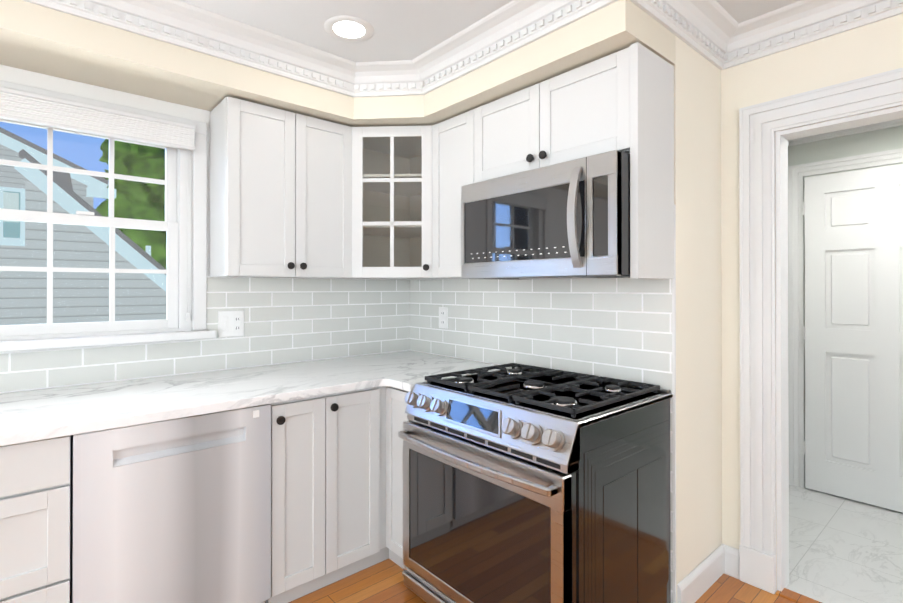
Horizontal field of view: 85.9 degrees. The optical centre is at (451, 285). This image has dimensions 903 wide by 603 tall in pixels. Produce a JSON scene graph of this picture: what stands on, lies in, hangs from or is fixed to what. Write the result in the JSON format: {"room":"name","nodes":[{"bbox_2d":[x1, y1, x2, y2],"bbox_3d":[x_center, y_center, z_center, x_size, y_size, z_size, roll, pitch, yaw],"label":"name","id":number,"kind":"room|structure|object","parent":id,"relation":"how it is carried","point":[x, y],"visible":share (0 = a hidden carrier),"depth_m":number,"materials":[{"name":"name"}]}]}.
{"room":"kitchen","nodes":[
{"label":"kitchen","id":0,"kind":"room"},
{"bbox_2d":[0,64,409,393],"bbox_3d":[-2.610,0.092,1.617,6.000,2.640,0.160,0,0,-41],"label":"wall","id":1,"kind":"structure","parent":0,"point":[39,80],"depth_m":2.38,"materials":[{"name":"white paint"}]},
{"bbox_2d":[0,80,206,340],"bbox_3d":[-1.767,-0.323,2.318,1.066,1.121,0.139,0,0,-41],"label":"window","id":2,"kind":"structure","parent":1,"relation":"in","point":[175,223],"depth_m":2.43,"materials":[{"name":"white paint"}]},
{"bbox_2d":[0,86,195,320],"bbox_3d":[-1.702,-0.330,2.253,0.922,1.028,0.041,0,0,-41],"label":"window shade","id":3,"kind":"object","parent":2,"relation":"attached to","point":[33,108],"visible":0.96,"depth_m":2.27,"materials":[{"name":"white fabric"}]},
{"bbox_2d":[0,330,215,351],"bbox_3d":[-1.715,0.258,2.261,1.131,0.042,0.099,0,0,-41],"label":"window sill","id":4,"kind":"structure","parent":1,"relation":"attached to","point":[39,344],"depth_m":2.27,"materials":[{"name":"white paint"}]},
{"bbox_2d":[0,276,409,392],"bbox_3d":[-1.505,0.206,2.472,3.190,0.517,0.008,0,0,-41],"label":"tile backsplash","id":5,"kind":"structure","parent":1,"relation":"attached to","point":[290,320],"depth_m":2.81,"materials":[{"name":"grey tile"}]},
{"bbox_2d":[218,310,243,337],"bbox_3d":[-1.226,0.211,2.701,0.138,0.146,0.013,0,0,-41],"label":"electrical outlet plate","id":6,"kind":"object","parent":5,"relation":"attached to","point":[230,323],"visible":1,"depth_m":2.70,"materials":[{"name":"white plastic"}]},
{"bbox_2d":[210,96,281,277],"bbox_3d":[-1.058,-0.496,2.654,0.412,0.896,0.307,0,0,-41],"label":"upper cabinet","id":7,"kind":"object","parent":1,"relation":"attached to","point":[246,136],"depth_m":2.50,"materials":[{"name":"white wood"}]},
{"bbox_2d":[282,110,365,278],"bbox_3d":[-0.805,-0.495,2.847,0.462,0.896,0.351,0,0,-41],"label":"upper cabinet","id":8,"kind":"object","parent":1,"relation":"attached to","point":[293,195],"depth_m":2.73,"materials":[{"name":"white wood"}]},
{"bbox_2d":[179,0,800,61],"bbox_3d":[0.557,-1.236,-0.229,8.320,0.200,7.200,0,0,-41],"label":"ceiling","id":9,"kind":"structure","parent":0,"point":[408,29],"depth_m":2.21,"materials":[{"name":"white paint"}]},
{"bbox_2d":[0,0,674,126],"bbox_3d":[-1.922,-1.096,0.837,5.998,0.269,1.923,0,0,-41],"label":"soffit beam","id":10,"kind":"structure","parent":9,"relation":"attached to","point":[43,40],"depth_m":2.18,"materials":[{"name":"beige paint"}]},
{"bbox_2d":[324,15,373,41],"bbox_3d":[-0.488,-1.221,2.313,0.236,0.006,0.236,0,0,-41],"label":"recessed light","id":11,"kind":"object","parent":9,"relation":"in","point":[345,28],"visible":1,"depth_m":2.30,"materials":[{"name":"white paint"}]},
{"bbox_2d":[265,558,794,602],"bbox_3d":[-0.134,1.452,-0.847,6.480,0.100,7.200,0,0,-41],"label":"floor","id":12,"kind":"structure","parent":0,"point":[381,582],"depth_m":2.24,"materials":[{"name":"brown wood"}]},
{"bbox_2d":[0,435,70,602],"bbox_3d":[-1.733,0.958,1.754,0.517,0.908,0.761,0,0,-41],"label":"base cabinet","id":13,"kind":"object","parent":12,"relation":"on","point":[35,475],"depth_m":1.58,"materials":[{"name":"white wood"}]},
{"bbox_2d":[70,404,270,602],"bbox_3d":[-1.272,0.960,2.135,0.668,0.907,0.760,0,0,-41],"label":"dishwasher","id":14,"kind":"object","parent":12,"relation":"on","point":[177,510],"visible":0.92,"depth_m":1.84,"materials":[{"name":"grey metal"}]},
{"bbox_2d":[266,386,383,602],"bbox_3d":[-0.777,0.962,2.576,0.645,0.908,0.786,0,0,-41],"label":"base cabinet","id":15,"kind":"object","parent":12,"relation":"on","point":[336,486],"depth_m":2.26,"materials":[{"name":"white wood"}]},
{"bbox_2d":[384,386,408,568],"bbox_3d":[-0.019,0.962,2.628,0.743,0.908,0.281,0,0,-41],"label":"base cabinet","id":16,"kind":"object","parent":12,"relation":"on","point":[395,406],"depth_m":2.46,"materials":[{"name":"white wood"}]},
{"bbox_2d":[0,351,511,445],"bbox_3d":[-1.173,0.483,2.092,3.189,0.038,0.997,0,0,-41],"label":"countertop","id":17,"kind":"structure","parent":16,"relation":"on","point":[33,415],"depth_m":2.13,"materials":[{"name":"stone"}]},
{"bbox_2d":[398,363,671,602],"bbox_3d":[0.333,0.911,2.144,0.852,0.966,0.908,0,0,-41],"label":"range","id":18,"kind":"object","parent":12,"relation":"on","point":[522,483],"visible":1,"depth_m":1.86,"materials":[{"name":"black metal"}]},
{"bbox_2d":[410,35,721,602],"bbox_3d":[0.472,0.098,3.040,0.510,2.640,2.085,0,0,-41],"label":"wall","id":19,"kind":"structure","parent":0,"point":[697,139],"depth_m":2.23,"materials":[{"name":"beige paint"}]},
{"bbox_2d":[354,126,425,269],"bbox_3d":[-0.350,-0.524,2.859,0.351,0.831,0.342,0,0,-41],"label":"upper cabinet","id":20,"kind":"object","parent":19,"relation":"attached to","point":[390,161],"depth_m":2.87,"materials":[{"name":"white wood"}]},
{"bbox_2d":[418,109,473,279],"bbox_3d":[0.083,-0.495,2.815,0.353,0.896,0.406,0,0,-41],"label":"upper cabinet","id":21,"kind":"object","parent":19,"relation":"attached to","point":[450,142],"depth_m":2.76,"materials":[{"name":"white wood"}]},
{"bbox_2d":[22,0,902,96],"bbox_3d":[0.077,-1.167,-1.053,6.510,0.144,6.595,0,0,-41],"label":"crown molding","id":22,"kind":"structure","parent":19,"relation":"attached to","point":[716,34],"depth_m":2.21,"materials":[{"name":"white paint"}]},
{"bbox_2d":[474,88,525,182],"bbox_3d":[0.399,-0.742,2.491,0.307,0.405,0.498,0,0,-41],"label":"upper cabinet","id":23,"kind":"object","parent":19,"relation":"attached to","point":[500,124],"depth_m":2.44,"materials":[{"name":"white wood"}]},
{"bbox_2d":[410,204,675,602],"bbox_3d":[0.329,0.534,2.806,0.010,1.763,1.922,0,0,-41],"label":"tile backsplash","id":24,"kind":"structure","parent":19,"relation":"attached to","point":[621,328],"depth_m":2.50,"materials":[{"name":"grey tile"}]},
{"bbox_2d":[439,307,447,328],"bbox_3d":[-0.056,0.213,3.231,0.009,0.141,0.095,0,0,-41],"label":"electrical outlet plate","id":25,"kind":"object","parent":24,"relation":"attached to","point":[443,317],"visible":1,"depth_m":3.22,"materials":[{"name":"white plastic"}]},
{"bbox_2d":[526,42,669,173],"bbox_3d":[0.652,-0.743,2.202,0.307,0.405,0.510,0,0,-41],"label":"upper cabinet","id":26,"kind":"object","parent":19,"relation":"attached to","point":[620,100],"depth_m":2.02,"materials":[{"name":"white wood"}]},
{"bbox_2d":[461,150,629,279],"bbox_3d":[0.470,-0.276,2.291,0.457,0.484,0.882,0,0,-41],"label":"over-the-range microwave","id":27,"kind":"object","parent":26,"relation":"attached to","point":[567,220],"visible":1,"depth_m":2.08,"materials":[{"name":"silver metal"}]},
{"bbox_2d":[677,544,738,602],"bbox_3d":[1.195,1.349,2.211,0.506,0.130,0.103,0,0,-41],"label":"baseboard","id":28,"kind":"structure","parent":19,"relation":"attached to","point":[701,579],"depth_m":2.27,"materials":[{"name":"white paint"}]},
{"bbox_2d":[721,14,902,590],"bbox_3d":[3.038,0.088,0.593,0.120,2.640,5.170,0,0,-41],"label":"wall","id":29,"kind":"structure","parent":0,"point":[874,48],"depth_m":2.36,"materials":[{"name":"beige paint"}]},
{"bbox_2d":[775,588,821,602],"bbox_3d":[1.810,1.459,1.911,0.076,0.108,0.900,0,0,-41],"label":"sill","id":30,"kind":"structure","parent":29,"relation":"attached to","point":[790,595],"depth_m":2.19,"materials":[{"name":"brown wood"}]},
{"bbox_2d":[739,68,902,593],"bbox_3d":[2.291,0.278,2.467,1.546,2.275,1.362,0,0,-41],"label":"door frame","id":31,"kind":"structure","parent":29,"relation":"attached to","point":[764,138],"depth_m":2.27,"materials":[{"name":"white paint"}]},
{"bbox_2d":[724,485,902,602],"bbox_3d":[3.325,1.461,1.504,1.660,0.100,4.170,0,0,-41],"label":"floor","id":32,"kind":"structure","parent":0,"point":[843,550],"depth_m":2.60,"materials":[{"name":"tile"}]},
{"bbox_2d":[788,125,902,420],"bbox_3d":[3.844,0.093,1.964,0.120,2.640,4.170,0,0,-41],"label":"wall","id":33,"kind":"structure","parent":0,"point":[885,139],"depth_m":3.27,"materials":[{"name":"white paint"}]},
{"bbox_2d":[788,138,800,144],"bbox_3d":[1.943,-1.064,3.009,1.170,0.115,0.096,0,0,-41],"label":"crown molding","id":34,"kind":"structure","parent":33,"relation":"attached to","point":[798,140],"depth_m":3.45,"materials":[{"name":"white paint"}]},
{"bbox_2d":[788,118,902,145],"bbox_3d":[3.267,-1.066,2.460,0.096,0.115,2.668,0,0,-41],"label":"crown molding","id":35,"kind":"structure","parent":33,"relation":"attached to","point":[860,129],"depth_m":3.21,"materials":[{"name":"white paint"}]},
{"bbox_2d":[802,164,902,512],"bbox_3d":[2.759,0.325,3.075,0.039,2.163,0.872,0,0,-41],"label":"door leaf","id":36,"kind":"structure","parent":33,"relation":"in","point":[853,338],"depth_m":3.18,"materials":[{"name":"white paint"}]},
{"label":"outside","id":37,"kind":"structure","parent":0,"visible":0},
{"bbox_2d":[0,122,108,208],"bbox_3d":[-26.551,-15.526,25.935,70.000,46.000,0.200,0,0,-41],"label":"sky","id":38,"kind":"structure","parent":37,"point":[22,132],"depth_m":29.10,"materials":[{"name":"blue"}]},
{"bbox_3d":[-15.437,5.520,13.181,70.000,0.200,33.500,0,0,-41],"label":"ground","id":39,"kind":"structure","parent":37,"visible":0},
{"bbox_2d":[0,127,115,237],"bbox_3d":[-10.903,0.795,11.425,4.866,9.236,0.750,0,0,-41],"label":"house","id":40,"kind":"structure","parent":39,"relation":"on","point":[9,139],"depth_m":11.77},
{"bbox_2d":[0,149,165,324],"bbox_3d":[-7.467,1.549,8.037,7.175,7.700,2.871,0,0,-41],"label":"house","id":41,"kind":"structure","parent":39,"relation":"on","point":[27,294],"depth_m":7.73,"materials":[{"name":"grey wood"}]},
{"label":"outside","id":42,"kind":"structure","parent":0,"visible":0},
{"bbox_2d":[95,139,165,268],"bbox_3d":[-11.121,-1.399,18.283,5.671,11.682,3.902,0,0,-41],"label":"tree","id":43,"kind":"object","parent":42,"point":[153,240],"depth_m":17.14,"materials":[{"name":"green plant"}]}
]}

